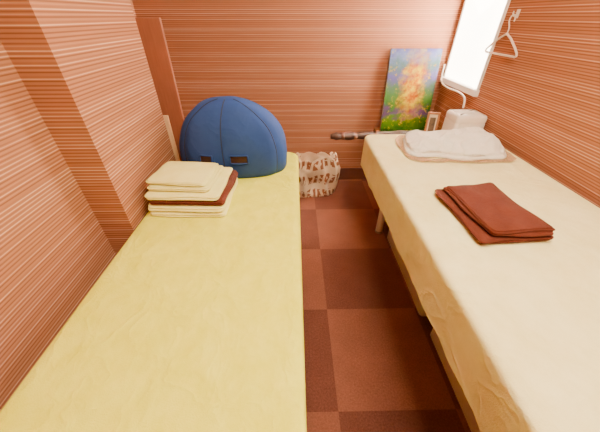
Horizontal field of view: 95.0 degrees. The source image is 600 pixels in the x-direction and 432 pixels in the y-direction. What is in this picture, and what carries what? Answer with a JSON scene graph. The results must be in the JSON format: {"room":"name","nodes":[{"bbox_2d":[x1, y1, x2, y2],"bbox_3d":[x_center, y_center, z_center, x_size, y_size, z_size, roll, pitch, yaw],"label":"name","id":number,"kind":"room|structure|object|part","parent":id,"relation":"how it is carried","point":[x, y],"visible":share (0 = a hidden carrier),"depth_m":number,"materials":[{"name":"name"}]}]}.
{"room":"massage room","nodes":[
{"label":"massage room","id":0,"kind":"room"},
{"bbox_2d":[0,0,175,410],"bbox_3d":[-0.974,-0.251,0.600,0.575,2.400,3.700,-1,36,-1],"label":"wall","id":1,"kind":"structure","parent":0,"point":[83,130],"depth_m":0.89,"materials":[{"name":"wood"}]},
{"bbox_2d":[132,0,463,167],"bbox_3d":[0.043,-1.379,2.151,2.675,2.400,0.100,-1,36,-1],"label":"wall","id":2,"kind":"structure","parent":0,"point":[320,67],"depth_m":2.15,"materials":[{"name":"wood"}]},
{"bbox_2d":[338,168,365,178],"bbox_3d":[-0.006,-0.422,2.773,2.375,0.120,0.018,-1,36,-1],"label":"baseboard","id":3,"kind":"structure","parent":2,"relation":"attached to","point":[345,173],"depth_m":2.77,"materials":[{"name":"brown wood"}]},
{"bbox_2d":[300,179,470,431],"bbox_3d":[0.076,0.741,1.344,2.675,0.080,3.900,-1,36,-1],"label":"floor","id":4,"kind":"structure","parent":0,"point":[373,363],"depth_m":1.44,"materials":[{"name":"carpet"}]},
{"bbox_2d":[135,17,184,160],"bbox_3d":[-0.909,-0.452,1.773,0.400,1.345,0.022,0,36,-1],"label":"leaning board","id":5,"kind":"object","parent":4,"relation":"on","point":[151,31],"visible":0.2,"depth_m":1.51,"materials":[{"name":"laminate"}]},
{"bbox_2d":[163,115,179,160],"bbox_3d":[-0.753,-0.148,1.709,0.120,0.930,0.012,0,36,-1],"label":"plank","id":6,"kind":"object","parent":4,"relation":"on","point":[166,118],"visible":0.2,"depth_m":1.50,"materials":[{"name":"brown wood"}]},
{"bbox_2d":[296,152,339,197],"bbox_3d":[0.116,-0.404,2.526,0.491,0.382,0.311,-5,36,-7],"label":"basket","id":7,"kind":"object","parent":4,"relation":"on","point":[319,173],"visible":0.7,"depth_m":2.43,"materials":[{"name":"wicker"}]},
{"bbox_2d":[375,210,384,233],"bbox_3d":[0.796,0.356,1.173,0.753,0.744,1.950,-1,36,-1],"label":"massage table","id":8,"kind":"object","parent":4,"relation":"on","point":[380,222],"visible":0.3,"depth_m":2.06,"materials":[{"name":"beige wood"}]},
{"bbox_2d":[361,134,599,431],"bbox_3d":[0.796,0.131,1.007,0.778,0.196,1.974,-1,36,-1],"label":"sheet","id":9,"kind":"object","parent":8,"relation":"on","point":[517,325],"visible":0.74,"depth_m":0.78,"materials":[{"name":"beige fabric"}]},
{"bbox_2d":[395,127,516,162],"bbox_3d":[0.840,-0.420,1.507,0.576,0.104,0.395,1,36,1],"label":"folded blanket","id":10,"kind":"object","parent":9,"relation":"on","point":[467,144],"visible":1,"depth_m":1.42,"materials":[{"name":"white fabric"}]},
{"bbox_2d":[435,189,553,243],"bbox_3d":[0.692,-0.014,1.016,0.268,0.025,0.336,-3,36,-4],"label":"folded towel","id":11,"kind":"object","parent":9,"relation":"on","point":[483,236],"visible":0.41,"depth_m":0.91,"materials":[{"name":"brown fabric"}]},
{"bbox_2d":[443,182,554,236],"bbox_3d":[0.703,-0.037,1.001,0.230,0.022,0.328,-2,36,-2],"label":"folded towel","id":12,"kind":"object","parent":11,"relation":"on","point":[486,204],"visible":1,"depth_m":0.95,"materials":[{"name":"brown fabric"}]},
{"bbox_2d":[387,229,426,315],"bbox_3d":[0.874,0.235,1.717,0.455,0.300,0.696,-1,36,-1],"label":"case","id":13,"kind":"object","parent":4,"relation":"on","point":[402,266],"visible":0.06,"depth_m":1.70,"materials":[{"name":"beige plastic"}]},
{"bbox_2d":[430,328,480,431],"bbox_3d":[0.892,0.663,1.145,0.443,0.280,0.566,-1,36,-1],"label":"case","id":14,"kind":"object","parent":4,"relation":"on","point":[468,413],"visible":0.06,"depth_m":1.20,"materials":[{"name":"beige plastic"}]},
{"bbox_3d":[0.923,-0.369,2.352,0.490,0.530,0.755,-1,36,-1],"label":"cabinet","id":15,"kind":"object","parent":4,"relation":"on","visible":0},
{"bbox_2d":[330,130,423,139],"bbox_3d":[0.677,-0.665,2.252,0.866,0.060,0.089,-3,36,-4],"label":"wooden stick","id":16,"kind":"object","parent":15,"relation":"on","point":[343,135],"visible":0.65,"depth_m":2.21,"materials":[{"name":"brown wood"}]},
{"bbox_2d":[380,49,442,130],"bbox_3d":[0.902,-1.022,2.275,0.400,0.618,0.104,-1,36,-1],"label":"canvas painting","id":17,"kind":"object","parent":15,"relation":"on","point":[411,73],"visible":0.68,"depth_m":2.25},
{"bbox_2d":[424,112,440,130],"bbox_3d":[0.910,-0.574,1.934,0.080,0.294,0.056,4,36,6],"label":"photo frame","id":18,"kind":"object","parent":15,"relation":"on","point":[432,121],"visible":0.41,"depth_m":1.89,"materials":[{"name":"beige wood"}]},
{"bbox_2d":[427,117,435,130],"bbox_3d":[0.910,-0.576,1.932,0.038,0.220,0.003,4,28,6],"label":"print","id":19,"kind":"object","parent":18,"relation":"attached to","point":[432,120],"depth_m":1.90},
{"bbox_2d":[441,109,486,129],"bbox_3d":[1.080,-0.541,1.865,0.196,0.320,0.175,-1,36,-1],"label":"appliance","id":20,"kind":"object","parent":15,"relation":"on","point":[455,118],"visible":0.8,"depth_m":1.74,"materials":[{"name":"plastic"}]},
{"bbox_2d":[441,64,465,107],"bbox_3d":[1.122,-0.963,2.007,0.029,0.186,0.618,4,36,6],"label":"power cable","id":21,"kind":"object","parent":20,"relation":"attached to","point":[442,83],"visible":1,"depth_m":2.03,"materials":[{"name":"white plastic"}]},
{"bbox_2d":[459,111,479,113],"bbox_3d":[1.080,-0.666,1.767,0.120,0.003,0.053,-1,36,-1],"label":"vent grille","id":22,"kind":"object","parent":20,"relation":"attached to","point":[460,112],"depth_m":1.76,"materials":[{"name":"white paint"}]},
{"bbox_3d":[-0.335,0.417,1.174,0.674,0.644,1.920,-1,36,-1],"label":"massage table","id":23,"kind":"object","parent":4,"relation":"on","visible":0},
{"bbox_2d":[0,152,306,431],"bbox_3d":[-0.336,0.208,1.022,0.688,0.139,1.931,-1,36,-1],"label":"sheet","id":24,"kind":"object","parent":23,"relation":"on","point":[195,324],"visible":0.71,"depth_m":0.74,"materials":[{"name":"yellow fabric"}]},
{"bbox_2d":[150,180,237,217],"bbox_3d":[-0.482,-0.093,1.296,0.331,0.024,0.317,1,36,1],"label":"folded towel","id":25,"kind":"object","parent":24,"relation":"on","point":[153,213],"visible":0.29,"depth_m":1.17,"materials":[{"name":"beige fabric"}]},
{"bbox_2d":[148,178,237,211],"bbox_3d":[-0.484,-0.117,1.283,0.335,0.024,0.318,1,36,2],"label":"folded towel","id":26,"kind":"object","parent":25,"relation":"on","point":[180,208],"visible":0.25,"depth_m":1.16,"materials":[{"name":"beige fabric"}]},
{"bbox_2d":[150,170,237,205],"bbox_3d":[-0.475,-0.143,1.276,0.332,0.019,0.313,1,36,1],"label":"folded towel","id":27,"kind":"object","parent":26,"relation":"on","point":[233,176],"visible":0.35,"depth_m":1.16,"materials":[{"name":"brown fabric"}]},
{"bbox_2d":[145,167,232,200],"bbox_3d":[-0.490,-0.157,1.257,0.317,0.021,0.298,1,36,2],"label":"folded towel","id":28,"kind":"object","parent":27,"relation":"on","point":[217,188],"visible":0.36,"depth_m":1.16,"materials":[{"name":"beige fabric"}]},
{"bbox_2d":[147,165,222,191],"bbox_3d":[-0.508,-0.177,1.247,0.274,0.018,0.239,2,36,2],"label":"folded towel","id":29,"kind":"object","parent":28,"relation":"on","point":[152,187],"visible":0.3,"depth_m":1.16,"materials":[{"name":"beige fabric"}]},
{"bbox_2d":[146,161,218,186],"bbox_3d":[-0.519,-0.196,1.236,0.263,0.019,0.212,4,36,5],"label":"folded towel","id":30,"kind":"object","parent":29,"relation":"on","point":[178,173],"visible":1,"depth_m":1.21,"materials":[{"name":"beige fabric"}]},
{"bbox_2d":[179,96,286,178],"bbox_3d":[-0.365,-0.446,1.483,0.593,0.374,0.379,-1,36,-1],"label":"dome","id":31,"kind":"object","parent":24,"relation":"on","point":[237,133],"visible":0.96,"depth_m":1.36,"materials":[{"name":"blue fabric"}]},
{"bbox_2d":[433,0,599,207],"bbox_3d":[1.284,-0.274,0.632,0.140,2.400,3.700,-1,36,-1],"label":"wall","id":32,"kind":"structure","parent":0,"point":[542,104],"depth_m":1.33,"materials":[{"name":"wood"}]},
{"bbox_2d":[440,0,510,96],"bbox_3d":[1.196,-1.416,1.726,0.080,1.140,0.535,-1,36,-1],"label":"window","id":33,"kind":"structure","parent":32,"relation":"in","point":[480,22],"depth_m":1.86,"materials":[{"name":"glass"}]},
{"bbox_3d":[1.196,-0.972,2.049,0.080,0.042,0.535,-1,36,-1],"label":"sill","id":34,"kind":"part","parent":33,"relation":"part of","materials":[{"name":"white paint"}]},
{"bbox_2d":[512,9,520,17],"bbox_3d":[1.177,-1.106,1.503,0.032,0.040,0.024,-1,36,-1],"label":"wall hook","id":35,"kind":"object","parent":32,"relation":"attached to","point":[518,10],"visible":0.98,"depth_m":1.50,"materials":[{"name":"white plastic"}]},
{"bbox_2d":[485,14,517,57],"bbox_3d":[1.172,-1.026,1.561,0.010,0.197,0.307,-1,36,-1],"label":"clothes hanger","id":36,"kind":"object","parent":35,"relation":"hanging from","point":[507,33],"visible":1,"depth_m":1.54,"materials":[{"name":"white plastic"}]}
]}

